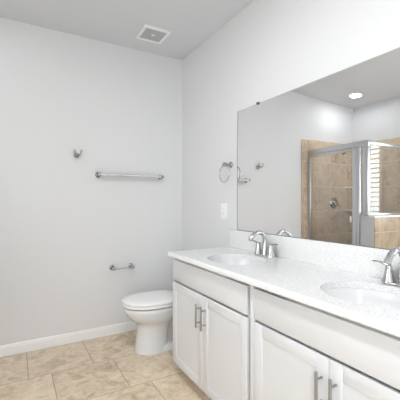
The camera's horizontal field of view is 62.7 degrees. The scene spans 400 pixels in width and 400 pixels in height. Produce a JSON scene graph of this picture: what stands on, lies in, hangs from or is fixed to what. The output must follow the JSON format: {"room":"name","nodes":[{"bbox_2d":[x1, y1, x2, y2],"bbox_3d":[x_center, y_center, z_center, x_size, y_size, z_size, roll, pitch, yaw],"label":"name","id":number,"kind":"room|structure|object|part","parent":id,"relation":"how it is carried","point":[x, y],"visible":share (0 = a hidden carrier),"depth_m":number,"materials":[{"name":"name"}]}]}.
{"room":"bathroom","nodes":[
{"label":"bathroom","id":0,"kind":"room"},
{"bbox_2d":[0,17,181,345],"bbox_3d":[-1.436,-0.113,2.796,3.045,2.725,0.120,0,0,-30],"label":"wall","id":1,"kind":"structure","parent":0,"point":[63,226],"depth_m":2.94,"materials":[{"name":"white paint"}]},
{"bbox_2d":[0,321,136,356],"bbox_3d":[-0.950,1.205,2.996,1.759,0.090,0.014,0,0,-30],"label":"baseboard","id":2,"kind":"structure","parent":1,"relation":"attached to","point":[72,337],"depth_m":2.86,"materials":[{"name":"white paint"}]},
{"bbox_2d":[73,149,81,157],"bbox_3d":[-1.081,-0.417,2.889,0.076,0.068,0.068,0,0,-30],"label":"robe hook","id":3,"kind":"object","parent":1,"relation":"attached to","point":[76,155],"visible":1,"depth_m":2.88,"materials":[{"name":"grey metal"}]},
{"bbox_2d":[109,263,134,270],"bbox_3d":[-0.729,0.623,3.086,0.230,0.048,0.076,0,0,-30],"label":"toilet paper holder","id":4,"kind":"object","parent":1,"relation":"attached to","point":[130,265],"visible":1,"depth_m":3.06,"materials":[{"name":"grey metal"}]},
{"bbox_2d":[95,172,163,179],"bbox_3d":[-0.653,-0.240,3.129,0.662,0.052,0.076,0,0,-30],"label":"towel bar","id":5,"kind":"object","parent":1,"relation":"attached to","point":[97,174],"visible":1,"depth_m":3.08,"materials":[{"name":"grey metal"}]},
{"bbox_2d":[0,330,210,399],"bbox_3d":[-0.428,1.300,1.028,3.045,0.100,4.190,0,0,-30],"label":"floor","id":6,"kind":"structure","parent":0,"point":[109,367],"depth_m":2.36,"materials":[{"name":"tile"}]},
{"bbox_2d":[122,290,172,354],"bbox_3d":[-0.301,0.875,2.850,0.750,0.749,0.426,0,0,-30],"label":"toilet","id":7,"kind":"object","parent":6,"relation":"on","point":[152,311],"visible":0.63,"depth_m":2.68,"materials":[{"name":"white ceramic"}]},
{"bbox_3d":[-0.409,0.851,2.789,0.497,0.020,0.382,0,0,-30],"label":"seat","id":8,"kind":"part","parent":7,"relation":"part of","materials":[{"name":"white plastic"}]},
{"bbox_3d":[-0.408,0.822,2.789,0.504,0.028,0.384,0,0,-30],"label":"lid","id":9,"kind":"part","parent":7,"relation":"part of","materials":[{"name":"white plastic"}]},
{"bbox_2d":[173,258,249,399],"bbox_3d":[0.229,0.826,2.130,0.566,0.849,0.878,0,0,-30],"label":"vanity cabinet","id":10,"kind":"object","parent":6,"relation":"on","point":[211,310],"visible":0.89,"depth_m":1.92,"materials":[{"name":"white paint"}]},
{"bbox_3d":[-0.082,0.873,2.200,0.019,0.581,0.432,0,0,-30],"label":"door","id":11,"kind":"part","parent":10,"relation":"part of","materials":[{"name":"white paint"}]},
{"bbox_3d":[-0.014,0.706,2.024,0.039,0.144,0.012,0,0,-30],"label":"handle","id":12,"kind":"part","parent":10,"relation":"part of","materials":[{"name":"silver metal"}]},
{"bbox_3d":[0.017,0.706,1.970,0.039,0.144,0.012,0,0,-30],"label":"handle","id":13,"kind":"part","parent":10,"relation":"part of","materials":[{"name":"silver metal"}]},
{"bbox_3d":[0.026,0.495,2.011,0.019,0.148,0.868,0,0,-30],"label":"drawer","id":14,"kind":"part","parent":10,"relation":"part of","materials":[{"name":"white paint"}]},
{"bbox_3d":[0.134,0.873,1.822,0.019,0.581,0.432,0,0,-30],"label":"door","id":15,"kind":"part","parent":10,"relation":"part of","materials":[{"name":"white paint"}]},
{"bbox_2d":[250,285,399,399],"bbox_3d":[0.686,0.826,1.329,0.566,0.849,0.918,0,0,-30],"label":"vanity cabinet","id":16,"kind":"object","parent":6,"relation":"on","point":[299,351],"visible":0.81,"depth_m":1.27,"materials":[{"name":"white paint"}]},
{"bbox_2d":[168,247,399,337],"bbox_3d":[0.469,0.385,1.721,0.559,0.030,1.855,0,0,-30],"label":"countertop","id":17,"kind":"structure","parent":16,"relation":"on","point":[305,283],"depth_m":1.55,"materials":[{"name":"stone"}]},
{"bbox_2d":[210,258,262,264],"bbox_3d":[0.234,0.480,2.099,0.377,0.160,0.441,0,0,-30],"label":"sink","id":18,"kind":"object","parent":17,"relation":"in","point":[235,261],"visible":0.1,"depth_m":2.28,"materials":[{"name":"white ceramic"}]},
{"bbox_2d":[248,230,276,257],"bbox_3d":[0.423,0.282,2.199,0.200,0.174,0.187,0,0,17],"label":"faucet","id":19,"kind":"object","parent":17,"relation":"on","point":[268,252],"visible":1,"depth_m":2.19,"materials":[{"name":"silver metal"}]},
{"bbox_3d":[0.402,0.323,2.259,0.060,0.081,0.060,0,0,-30],"label":"handle","id":20,"kind":"part","parent":19,"relation":"part of","materials":[{"name":"silver metal"}]},
{"bbox_3d":[0.387,0.280,2.178,0.149,0.168,0.042,0,0,-30],"label":"spout","id":21,"kind":"part","parent":19,"relation":"part of","materials":[{"name":"silver metal"}]},
{"bbox_3d":[0.433,0.364,2.204,0.058,0.011,0.174,0,0,-30],"label":"plate","id":22,"kind":"part","parent":19,"relation":"part of","materials":[{"name":"silver metal"}]},
{"bbox_3d":[0.464,0.323,2.149,0.060,0.081,0.060,0,0,-30],"label":"handle","id":23,"kind":"part","parent":19,"relation":"part of","materials":[{"name":"silver metal"}]},
{"bbox_2d":[323,288,399,309],"bbox_3d":[0.689,0.480,1.312,0.377,0.160,0.441,0,0,-30],"label":"sink","id":24,"kind":"object","parent":17,"relation":"in","point":[373,298],"visible":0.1,"depth_m":1.48,"materials":[{"name":"white ceramic"}]},
{"bbox_2d":[372,247,399,286],"bbox_3d":[0.871,0.282,1.414,0.200,0.174,0.187,0,0,17],"label":"faucet","id":25,"kind":"object","parent":17,"relation":"on","point":[388,278],"visible":1,"depth_m":1.44,"materials":[{"name":"silver metal"}]},
{"bbox_3d":[0.849,0.323,1.474,0.060,0.081,0.060,0,0,-30],"label":"handle","id":26,"kind":"part","parent":25,"relation":"part of","materials":[{"name":"silver metal"}]},
{"bbox_3d":[0.880,0.364,1.420,0.058,0.011,0.174,0,0,-30],"label":"plate","id":27,"kind":"part","parent":25,"relation":"part of","materials":[{"name":"silver metal"}]},
{"bbox_3d":[0.834,0.280,1.393,0.149,0.168,0.042,0,0,-30],"label":"spout","id":28,"kind":"part","parent":25,"relation":"part of","materials":[{"name":"silver metal"}]},
{"bbox_3d":[0.375,0.873,1.399,0.019,0.581,0.430,0,0,-30],"label":"door","id":29,"kind":"part","parent":16,"relation":"part of","materials":[{"name":"white paint"}]},
{"bbox_3d":[0.442,0.706,1.224,0.039,0.144,0.012,0,0,-30],"label":"handle","id":30,"kind":"part","parent":16,"relation":"part of","materials":[{"name":"silver metal"}]},
{"bbox_3d":[0.473,0.706,1.170,0.039,0.144,0.012,0,0,-30],"label":"handle","id":31,"kind":"part","parent":16,"relation":"part of","materials":[{"name":"silver metal"}]},
{"bbox_3d":[0.589,0.873,1.023,0.019,0.581,0.430,0,0,-30],"label":"door","id":32,"kind":"part","parent":16,"relation":"part of","materials":[{"name":"white paint"}]},
{"bbox_2d":[0,0,253,59],"bbox_3d":[-0.428,-1.525,1.028,3.045,0.100,4.190,0,0,-30],"label":"ceiling","id":33,"kind":"structure","parent":0,"point":[191,23],"depth_m":2.65,"materials":[{"name":"white paint"}]},
{"bbox_2d":[135,24,170,43],"bbox_3d":[-0.415,-1.467,2.898,0.240,0.016,0.242,0,0,-30],"label":"ceiling vent","id":34,"kind":"object","parent":33,"relation":"in","point":[149,33],"visible":1,"depth_m":2.88,"materials":[{"name":"white plastic"}]},
{"bbox_2d":[140,28,166,41],"bbox_3d":[-0.415,-1.468,2.898,0.188,0.008,0.190,0,0,-30],"label":"grille","id":35,"kind":"object","parent":34,"relation":"attached to","point":[147,34],"depth_m":2.90,"materials":[{"name":"grey"}]},
{"bbox_2d":[182,0,399,250],"bbox_3d":[0.842,-0.113,1.753,0.120,2.725,3.950,0,0,-30],"label":"wall","id":36,"kind":"structure","parent":0,"point":[269,49],"depth_m":2.53,"materials":[{"name":"white paint"}]},
{"bbox_2d":[221,203,226,219],"bbox_3d":[0.200,0.087,2.748,0.009,0.134,0.092,0,0,-30],"label":"wall outlet","id":37,"kind":"object","parent":36,"relation":"attached to","point":[223,205],"visible":1,"depth_m":2.74,"materials":[{"name":"white plastic"}]},
{"bbox_2d":[219,162,232,182],"bbox_3d":[0.217,-0.233,2.647,0.080,0.173,0.146,0,0,-30],"label":"towel ring","id":38,"kind":"object","parent":36,"relation":"attached to","point":[224,164],"visible":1,"depth_m":2.64,"materials":[{"name":"grey metal"}]},
{"bbox_3d":[0.217,-0.293,2.647,0.080,0.052,0.052,0,0,-30],"label":"post","id":39,"kind":"part","parent":38,"relation":"part of","materials":[{"name":"grey metal"}]},
{"bbox_2d":[229,229,399,280],"bbox_3d":[0.704,0.299,1.852,0.020,0.140,1.849,0,0,-30],"label":"backsplash","id":40,"kind":"structure","parent":36,"relation":"attached to","point":[344,257],"depth_m":1.83,"materials":[{"name":"stone"}]},
{"bbox_2d":[237,47,399,249],"bbox_3d":[0.724,-0.241,1.823,0.015,0.940,1.731,0,0,-30],"label":"wall mirror","id":41,"kind":"object","parent":36,"relation":"attached to","point":[319,160],"visible":1,"depth_m":1.82,"materials":[{"name":"white mirror"}]}
]}

